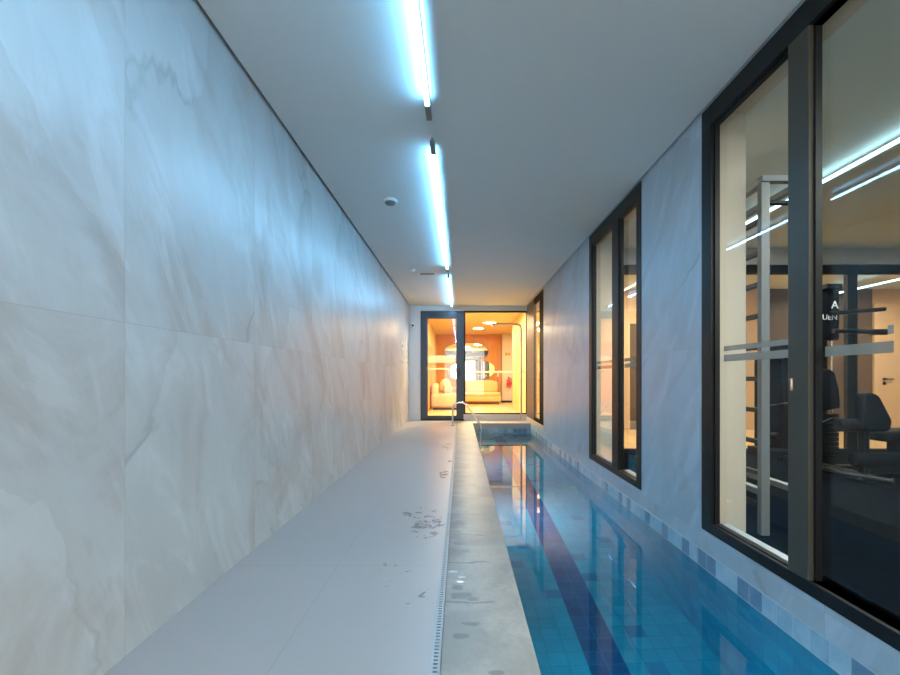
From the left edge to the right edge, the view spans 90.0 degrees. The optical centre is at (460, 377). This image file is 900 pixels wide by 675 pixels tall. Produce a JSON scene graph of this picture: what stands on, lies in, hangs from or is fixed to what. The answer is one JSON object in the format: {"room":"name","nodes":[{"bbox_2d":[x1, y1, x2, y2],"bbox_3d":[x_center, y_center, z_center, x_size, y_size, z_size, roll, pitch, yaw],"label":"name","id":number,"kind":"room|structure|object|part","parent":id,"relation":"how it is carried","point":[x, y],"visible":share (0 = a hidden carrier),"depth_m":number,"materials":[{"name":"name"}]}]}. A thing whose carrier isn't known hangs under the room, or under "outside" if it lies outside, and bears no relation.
{"room":"indoor swimming pool","nodes":[
{"label":"indoor swimming pool","id":0,"kind":"room"},
{"bbox_2d":[0,0,408,674],"bbox_3d":[-1.306,-0.240,3.950,0.200,3.080,13.500,0,0,0],"label":"wall","id":1,"kind":"structure","parent":0,"point":[198,339],"depth_m":1.76,"materials":[{"name":"stone"}]},
{"bbox_2d":[409,305,420,419],"bbox_3d":[-1.074,-0.380,10.675,0.264,2.760,0.150,0,0,0],"label":"wall","id":2,"kind":"structure","parent":0,"point":[414,311],"depth_m":10.60,"materials":[{"name":"white paint"}]},
{"bbox_2d":[428,320,435,382],"bbox_3d":[-1.093,-0.400,14.525,0.215,2.800,7.550,0,0,0],"label":"wall","id":3,"kind":"structure","parent":0,"point":[431,333],"depth_m":16.42,"materials":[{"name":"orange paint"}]},
{"bbox_2d":[428,344,432,410],"bbox_3d":[-0.963,-0.010,13.750,0.045,1.980,3.100,0,0,0],"label":"trim","id":4,"kind":"structure","parent":3,"relation":"attached to","point":[430,349],"depth_m":14.10,"materials":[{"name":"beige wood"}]},
{"bbox_2d":[436,334,500,392],"bbox_3d":[0.220,-0.400,18.330,2.840,2.800,0.140,0,0,0],"label":"wall","id":5,"kind":"structure","parent":0,"point":[492,342],"depth_m":18.30,"materials":[{"name":"orange paint"}]},
{"bbox_2d":[444,343,487,360],"bbox_3d":[0.230,-1.060,18.285,1.800,0.750,0.029,0,0,0],"label":"wall mirror","id":6,"kind":"object","parent":5,"relation":"attached to","point":[473,351],"visible":0.84,"depth_m":18.27,"materials":[{"name":"silver"}]},
{"bbox_2d":[447,360,494,380],"bbox_3d":[0.440,-0.304,18.272,1.936,0.814,0.054,0,0,0],"label":"wall mirror","id":7,"kind":"object","parent":5,"relation":"attached to","point":[476,365],"visible":0.72,"depth_m":18.25,"materials":[{"name":"silver"}]},
{"bbox_2d":[428,402,518,414],"bbox_3d":[1.100,1.040,14.485,4.600,0.120,7.630,0,0,0],"label":"floor","id":8,"kind":"structure","parent":0,"point":[476,407],"depth_m":14.00,"materials":[{"name":"brown wood"}]},
{"bbox_2d":[431,383,455,409],"bbox_3d":[-0.470,0.575,14.262,0.900,0.810,1.025,0,0,0],"label":"armchair","id":9,"kind":"object","parent":8,"relation":"on","point":[439,401],"visible":0.77,"depth_m":13.77,"materials":[{"name":"beige fabric"}]},
{"bbox_3d":[-0.800,0.380,14.300,0.240,0.420,0.950,0,0,0],"label":"backrest","id":10,"kind":"part","parent":9,"relation":"part of","materials":[{"name":"beige fabric"}]},
{"bbox_3d":[-0.470,0.700,14.250,0.900,0.440,1.000,0,0,0],"label":"seat","id":11,"kind":"part","parent":9,"relation":"part of","materials":[{"name":"beige fabric"}]},
{"bbox_2d":[439,379,449,392],"bbox_3d":[-0.500,0.245,14.280,0.356,0.441,0.300,0,0,0],"label":"cushion","id":12,"kind":"object","parent":9,"relation":"on","point":[443,382],"visible":0.77,"depth_m":14.17,"materials":[{"name":"yellow fabric"}]},
{"bbox_2d":[443,385,451,392],"bbox_3d":[-0.400,0.345,13.980,0.300,0.260,0.200,0,0,0],"label":"cushion","id":13,"kind":"object","parent":9,"relation":"on","point":[447,388],"visible":1,"depth_m":13.89,"materials":[{"name":"beige fabric"}]},
{"bbox_2d":[439,387,455,392],"bbox_3d":[-0.535,0.680,18.050,0.790,0.600,0.470,0,0,0],"label":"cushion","id":14,"kind":"object","parent":8,"relation":"on","point":[453,388],"visible":0.07,"depth_m":17.84,"materials":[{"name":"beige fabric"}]},
{"bbox_2d":[465,380,500,403],"bbox_3d":[0.735,0.533,17.250,1.570,0.895,1.000,0,0,0],"label":"sofa","id":15,"kind":"object","parent":8,"relation":"on","point":[475,390],"visible":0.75,"depth_m":17.39,"materials":[{"name":"beige fabric"}]},
{"bbox_3d":[0.770,0.340,17.550,1.360,0.509,0.323,0,0,0],"label":"backrest","id":16,"kind":"part","parent":15,"relation":"part of","materials":[{"name":"beige fabric"}]},
{"bbox_3d":[0.735,0.610,17.180,1.570,0.170,0.860,0,0,0],"label":"seat","id":17,"kind":"part","parent":15,"relation":"part of","materials":[{"name":"beige fabric"}]},
{"bbox_2d":[421,305,526,310],"bbox_3d":[0.359,-1.673,10.675,2.602,0.175,0.150,0,0,0],"label":"lintel","id":18,"kind":"object","parent":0,"point":[423,308],"visible":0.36,"depth_m":10.60,"materials":[{"name":"paint"}]},
{"bbox_2d":[428,303,536,333],"bbox_3d":[1.100,-1.835,14.525,4.600,0.130,7.550,0,0,0],"label":"ceiling","id":19,"kind":"structure","parent":0,"point":[440,326],"depth_m":14.89,"materials":[{"name":"beige paint"}]},
{"bbox_2d":[473,326,483,328],"bbox_3d":[0.620,-1.732,15.600,0.400,0.075,0.400,0,0,0],"label":"ceiling lamp","id":20,"kind":"object","parent":19,"relation":"attached to","point":[474,327],"visible":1,"depth_m":15.46,"materials":[{"name":"white plastic"}]},
{"bbox_2d":[482,320,495,323],"bbox_3d":[0.900,-1.732,14.000,0.440,0.075,0.440,0,0,0],"label":"ceiling lamp","id":21,"kind":"object","parent":19,"relation":"attached to","point":[484,321],"visible":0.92,"depth_m":13.84,"materials":[{"name":"white plastic"}]},
{"bbox_2d":[464,311,526,413],"bbox_3d":[0.843,-0.365,10.635,1.515,2.440,0.070,0,0,0],"label":"window","id":22,"kind":"structure","parent":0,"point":[464,311],"depth_m":10.60,"materials":[{"name":"grey metal"}]},
{"bbox_2d":[420,311,463,420],"bbox_3d":[-0.427,-0.287,10.589,1.025,2.575,0.161,0,0,0],"label":"door","id":23,"kind":"structure","parent":22,"relation":"attached to","point":[425,315],"depth_m":10.58,"materials":[{"name":"grey metal"}]},
{"bbox_2d":[198,0,800,305],"bbox_3d":[0.175,-1.730,4.000,2.719,0.060,13.200,0,0,0],"label":"ceiling","id":24,"kind":"structure","parent":0,"point":[546,114],"depth_m":2.78,"materials":[{"name":"paint"}]},
{"bbox_2d":[383,197,397,205],"bbox_3d":[-0.670,-1.677,4.300,0.136,0.046,0.136,0,0,0],"label":"smoke detector","id":25,"kind":"object","parent":24,"relation":"attached to","point":[389,201],"visible":1,"depth_m":4.26,"materials":[{"name":"paint"}]},
{"bbox_2d":[412,0,431,120],"bbox_3d":[-0.199,-1.669,0.990,0.035,0.061,3.760,0,0,0],"label":"ceiling light","id":26,"kind":"object","parent":24,"relation":"attached to","point":[415,3],"visible":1,"depth_m":2.29,"materials":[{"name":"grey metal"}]},
{"bbox_2d":[419,273,435,274],"bbox_3d":[-0.540,-1.696,7.330,0.260,0.008,0.140,0,0,0],"label":"ceiling vent","id":27,"kind":"object","parent":24,"relation":"in","point":[419,273],"visible":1,"depth_m":7.33,"materials":[{"name":"white plastic"}]},
{"bbox_2d":[430,138,448,271],"bbox_3d":[-0.199,-1.669,5.055,0.035,0.061,3.790,0,0,0],"label":"ceiling light","id":28,"kind":"object","parent":24,"relation":"attached to","point":[432,142],"visible":1,"depth_m":3.99,"materials":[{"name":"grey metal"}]},
{"bbox_2d":[447,273,452,307],"bbox_3d":[-0.199,-1.669,8.890,0.035,0.061,3.220,0,0,0],"label":"ceiling light","id":29,"kind":"object","parent":24,"relation":"attached to","point":[448,277],"visible":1,"depth_m":8.33,"materials":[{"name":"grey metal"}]},
{"bbox_2d":[448,279,451,306],"bbox_3d":[-0.200,-1.654,8.890,0.028,0.022,2.920,0,0,0],"label":"diffuser","id":30,"kind":"object","parent":29,"relation":"attached to","point":[448,279],"depth_m":8.50,"materials":[{"name":"white plastic"}]},
{"bbox_2d":[103,420,899,674],"bbox_3d":[3.997,1.055,4.000,10.406,0.130,13.200,0,0,0],"label":"floor","id":31,"kind":"structure","parent":0,"point":[349,584],"depth_m":2.34,"materials":[{"name":"ceramic"}]},
{"bbox_2d":[429,423,456,674],"bbox_3d":[-0.088,1.034,3.675,0.034,0.071,12.550,0,0,0],"label":"channel","id":32,"kind":"object","parent":31,"relation":"in","point":[438,627],"visible":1,"depth_m":2.12,"materials":[{"name":"grey plastic"}]},
{"bbox_2d":[450,402,481,435],"bbox_3d":[0.112,1.196,9.400,0.665,1.406,0.110,0,0,0],"label":"pool handrail","id":33,"kind":"object","parent":31,"relation":"attached to","point":[464,403],"visible":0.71,"depth_m":9.38,"materials":[{"name":"silver metal"}]},
{"bbox_2d":[491,323,522,420],"bbox_3d":[1.091,-0.138,10.440,0.759,2.275,0.120,0,0,0],"label":"pipe","id":34,"kind":"object","parent":31,"relation":"on","point":[492,324],"visible":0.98,"depth_m":10.42,"materials":[{"name":"silver metal"}]},
{"bbox_2d":[746,175,787,535],"bbox_3d":[2.053,-0.140,3.235,0.335,2.260,0.850,0,0,0],"label":"rack","id":35,"kind":"object","parent":31,"relation":"on","point":[761,186],"visible":0.3,"depth_m":2.82,"materials":[{"name":"grey metal"}]},
{"bbox_3d":[2.053,-1.250,3.235,0.335,0.040,0.850,0,0,0],"label":"frame","id":36,"kind":"part","parent":35,"relation":"part of","materials":[{"name":"grey metal"}]},
{"bbox_2d":[748,339,787,457],"bbox_3d":[3.869,0.250,5.630,0.542,1.440,0.540,0,0,0],"label":"cable machine","id":37,"kind":"object","parent":31,"relation":"on","point":[778,368],"visible":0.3,"depth_m":5.66,"materials":[{"name":"black metal"}]},
{"bbox_3d":[3.940,0.925,5.660,0.360,0.090,0.480,0,0,0],"label":"frame","id":38,"kind":"part","parent":37,"relation":"part of","materials":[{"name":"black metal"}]},
{"bbox_2d":[784,284,899,484],"bbox_3d":[4.447,-0.020,4.689,2.105,2.020,1.221,0,0,0],"label":"multi gym","id":39,"kind":"object","parent":31,"relation":"on","point":[871,420],"visible":0.77,"depth_m":4.50,"materials":[{"name":"black metal"}]},
{"bbox_3d":[3.510,0.440,4.387,0.231,0.106,0.035,0,0,-5],"label":"handle","id":40,"kind":"part","parent":39,"relation":"part of","materials":[{"name":"silver metal"}]},
{"bbox_3d":[4.090,0.524,5.070,0.220,0.047,0.160,0,0,0],"label":"weight plate","id":41,"kind":"part","parent":39,"relation":"part of","materials":[{"name":"black metal"}]},
{"bbox_3d":[4.090,0.420,5.070,0.220,0.047,0.160,0,0,0],"label":"weight plate","id":42,"kind":"part","parent":39,"relation":"part of","materials":[{"name":"black metal"}]},
{"bbox_3d":[4.090,0.472,5.070,0.220,0.047,0.160,0,0,0],"label":"weight plate","id":43,"kind":"part","parent":39,"relation":"part of","materials":[{"name":"black metal"}]},
{"bbox_3d":[4.090,0.577,5.070,0.220,0.047,0.160,0,0,0],"label":"weight plate","id":44,"kind":"part","parent":39,"relation":"part of","materials":[{"name":"black metal"}]},
{"bbox_3d":[4.090,0.628,5.070,0.220,0.047,0.160,0,0,0],"label":"weight plate","id":45,"kind":"part","parent":39,"relation":"part of","materials":[{"name":"black metal"}]},
{"bbox_3d":[4.090,0.680,5.070,0.220,0.047,0.160,0,0,0],"label":"weight plate","id":46,"kind":"part","parent":39,"relation":"part of","materials":[{"name":"black metal"}]},
{"bbox_3d":[4.090,0.733,5.070,0.220,0.047,0.160,0,0,0],"label":"weight plate","id":47,"kind":"part","parent":39,"relation":"part of","materials":[{"name":"black metal"}]},
{"bbox_3d":[4.090,0.784,5.070,0.220,0.047,0.160,0,0,0],"label":"weight plate","id":48,"kind":"part","parent":39,"relation":"part of","materials":[{"name":"black metal"}]},
{"bbox_3d":[4.090,0.837,5.070,0.220,0.047,0.160,0,0,0],"label":"weight plate","id":49,"kind":"part","parent":39,"relation":"part of","materials":[{"name":"black metal"}]},
{"bbox_3d":[4.180,0.240,5.070,0.024,1.320,0.024,0,0,0],"label":"guide rod","id":50,"kind":"part","parent":39,"relation":"part of","materials":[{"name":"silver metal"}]},
{"bbox_3d":[4.650,0.940,4.750,1.700,0.100,1.100,0,0,0],"label":"frame","id":51,"kind":"part","parent":39,"relation":"part of","materials":[{"name":"black metal"}]},
{"bbox_3d":[3.716,0.915,4.279,0.602,0.129,0.122,0,0,31],"label":"lever arm","id":52,"kind":"part","parent":39,"relation":"part of","materials":[{"name":"black metal"}]},
{"bbox_3d":[3.870,0.700,4.320,0.060,0.500,0.080,0,0,0],"label":"seat post","id":53,"kind":"part","parent":39,"relation":"part of","materials":[{"name":"black metal"}]},
{"bbox_3d":[4.390,0.750,4.550,0.080,0.300,0.100,0,0,0],"label":"seat leg","id":54,"kind":"part","parent":39,"relation":"part of","materials":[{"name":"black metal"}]},
{"bbox_2d":[474,429,530,432],"bbox_3d":[0.806,1.736,10.050,1.893,1.229,0.200,0,0,0],"label":"wall","id":55,"kind":"structure","parent":0,"point":[476,430],"depth_m":9.95,"materials":[{"name":"tile"}]},
{"bbox_2d":[501,334,511,400],"bbox_3d":[1.860,-0.435,18.125,0.400,2.670,0.350,0,0,0],"label":"pillar","id":56,"kind":"structure","parent":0,"point":[506,339],"depth_m":17.95,"materials":[{"name":"beige paint"}]},
{"bbox_2d":[506,377,511,386],"bbox_3d":[1.919,0.147,17.861,0.190,0.385,0.193,0,0,-36],"label":"fire extinguisher","id":57,"kind":"object","parent":56,"relation":"attached to","point":[508,382],"visible":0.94,"depth_m":17.79,"materials":[{"name":"red metal"}]},
{"bbox_2d":[512,303,537,412],"bbox_3d":[2.530,-0.400,12.575,1.740,2.800,3.650,0,0,0],"label":"wall","id":58,"kind":"structure","parent":0,"point":[521,319],"depth_m":12.88,"materials":[{"name":"beige paint"}]},
{"bbox_2d":[536,305,538,418],"bbox_3d":[2.332,-0.360,10.675,1.337,2.720,0.150,0,0,0],"label":"wall","id":59,"kind":"structure","parent":0,"point":[537,306],"depth_m":10.60,"materials":[{"name":"beige paint"}]},
{"bbox_2d":[463,414,526,420],"bbox_3d":[0.865,0.927,10.645,1.590,0.145,0.150,0,0,0],"label":"sill","id":60,"kind":"structure","parent":59,"relation":"attached to","point":[467,417],"depth_m":10.57,"materials":[{"name":"stone"}]},
{"bbox_2d":[531,0,899,674],"bbox_3d":[1.577,-0.323,4.000,0.047,2.854,13.200,0,0,0],"label":"wall","id":61,"kind":"structure","parent":0,"point":[671,491],"depth_m":3.38,"materials":[{"name":"stone"}]},
{"bbox_2d":[527,287,542,430],"bbox_3d":[1.581,-0.375,9.502,0.057,2.750,2.165,0,0,0],"label":"window","id":62,"kind":"structure","parent":61,"relation":"in","point":[531,306],"depth_m":9.55,"materials":[{"name":"black metal"}]},
{"bbox_3d":[1.579,-0.390,10.068,0.043,2.580,1.035,0,0,0],"label":"panel","id":63,"kind":"part","parent":62,"relation":"part of","materials":[{"name":"clear glass"}]},
{"bbox_3d":[1.581,0.950,9.502,0.057,0.100,2.165,0,0,0],"label":"sill","id":64,"kind":"part","parent":62,"relation":"part of","materials":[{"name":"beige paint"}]},
{"bbox_3d":[1.579,-0.390,8.985,0.043,2.580,1.130,0,0,0],"label":"frame","id":65,"kind":"part","parent":62,"relation":"part of","materials":[{"name":"black metal"}]},
{"bbox_2d":[589,181,641,490],"bbox_3d":[1.602,-0.364,4.639,0.110,2.661,1.558,0,0,0],"label":"window","id":66,"kind":"structure","parent":61,"relation":"in","point":[614,222],"depth_m":4.42,"materials":[{"name":"grey metal"}]},
{"bbox_2d":[531,428,877,674],"bbox_3d":[1.651,1.158,3.675,0.204,0.108,12.550,0,0,0],"label":"trim","id":67,"kind":"structure","parent":61,"relation":"attached to","point":[840,661],"depth_m":2.43,"materials":[{"name":"tile"}]},
{"bbox_2d":[702,0,899,651],"bbox_3d":[1.595,-0.364,0.645,0.124,2.661,4.490,0,0,0],"label":"window","id":68,"kind":"structure","parent":61,"relation":"in","point":[799,39],"depth_m":2.06,"materials":[{"name":"grey metal"}]},
{"bbox_2d":[538,0,899,304],"bbox_3d":[5.516,-1.735,4.000,7.367,0.050,13.200,0,0,0],"label":"ceiling","id":69,"kind":"structure","parent":0,"point":[861,58],"depth_m":3.25,"materials":[{"name":"white paint"}]},
{"bbox_2d":[746,216,756,224],"bbox_3d":[3.051,-1.642,4.693,0.035,0.035,0.161,0,0,0],"label":"recessed light","id":70,"kind":"object","parent":69,"relation":"in","point":[755,218],"depth_m":4.71,"materials":[{"name":"white plastic"}]},
{"bbox_2d":[624,248,899,264],"bbox_3d":[5.516,-1.615,6.000,7.367,0.230,0.120,0,0,0],"label":"beam","id":71,"kind":"structure","parent":69,"relation":"attached to","point":[778,256],"depth_m":5.94,"materials":[{"name":"grey paint"}]},
{"bbox_2d":[770,206,781,211],"bbox_3d":[3.051,-1.640,4.329,0.035,0.038,0.151,0,0,0],"label":"recessed light","id":72,"kind":"object","parent":69,"relation":"in","point":[775,207],"depth_m":4.37,"materials":[{"name":"white plastic"}]},
{"bbox_2d":[822,138,899,184],"bbox_3d":[3.051,-1.640,3.441,0.035,0.039,0.662,0,0,0],"label":"recessed light","id":73,"kind":"object","parent":69,"relation":"in","point":[866,158],"depth_m":3.41,"materials":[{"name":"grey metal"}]},
{"bbox_2d":[839,278,899,292],"bbox_3d":[6.904,-1.556,7.550,0.028,0.034,1.300,0,0,0],"label":"recessed light","id":74,"kind":"object","parent":69,"relation":"in","point":[898,279],"visible":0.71,"depth_m":7.43,"materials":[{"name":"white plastic"}]},
{"bbox_2d":[597,0,868,531],"bbox_3d":[1.716,-0.375,2.910,0.233,2.750,11.020,0,0,0],"label":"wall","id":75,"kind":"structure","parent":0,"point":[733,129],"depth_m":2.89,"materials":[{"name":"beige paint"}]},
{"bbox_2d":[624,265,899,452],"bbox_3d":[5.516,-0.255,6.000,7.367,2.490,0.070,0,0,0],"label":"wall","id":76,"kind":"structure","parent":0,"point":[850,272],"depth_m":5.97,"materials":[{"name":"grey metal"}]},
{"bbox_3d":[5.200,-0.220,6.000,0.130,2.320,0.070,0,0,0],"label":"post","id":77,"kind":"part","parent":76,"relation":"part of","materials":[{"name":"grey metal"}]},
{"bbox_2d":[624,289,899,429],"bbox_3d":[5.516,-0.360,8.700,7.367,2.720,0.100,0,0,0],"label":"wall","id":78,"kind":"structure","parent":0,"point":[879,296],"depth_m":8.65,"materials":[{"name":"beige paint"}]},
{"bbox_2d":[624,319,635,429],"bbox_3d":[3.670,-0.065,8.625,1.100,2.110,0.050,0,0,0],"label":"door","id":79,"kind":"structure","parent":78,"relation":"in","point":[629,324],"depth_m":8.60,"materials":[{"name":"brown wood"}]},
{"bbox_2d":[770,289,871,418],"bbox_3d":[6.840,-0.360,8.690,2.120,2.720,0.120,0,0,0],"label":"wall","id":80,"kind":"structure","parent":0,"point":[778,298],"depth_m":8.63,"materials":[{"name":"beige paint"}]},
{"bbox_2d":[872,304,899,427],"bbox_3d":[8.460,-0.215,8.602,1.120,2.410,0.097,0,0,0],"label":"door","id":81,"kind":"structure","parent":80,"relation":"in","point":[885,366],"depth_m":8.61,"materials":[{"name":"beige wood"}]},
{"bbox_3d":[0.806,2.331,3.775,1.893,0.238,12.750,0,0,0],"label":"floor","id":82,"kind":"structure","parent":0,"visible":0},
{"bbox_2d":[476,433,838,674],"bbox_3d":[0.913,1.731,3.695,1.339,1.038,12.570,0,0,0],"label":"pool water","id":83,"kind":"object","parent":82,"relation":"in","point":[602,592],"visible":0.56,"depth_m":2.53,"materials":[{"name":"blue liquid"}]},
{"bbox_3d":[0.080,1.725,3.675,0.440,1.250,12.550,0,0,0],"label":"deck","id":84,"kind":"object","parent":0,"visible":0},
{"bbox_2d":[440,423,540,674],"bbox_3d":[0.102,1.050,3.675,0.345,0.100,12.550,0,0,0],"label":"pool edge slab","id":85,"kind":"structure","parent":84,"relation":"on","point":[486,630],"depth_m":2.13,"materials":[{"name":"stone"}]}
]}

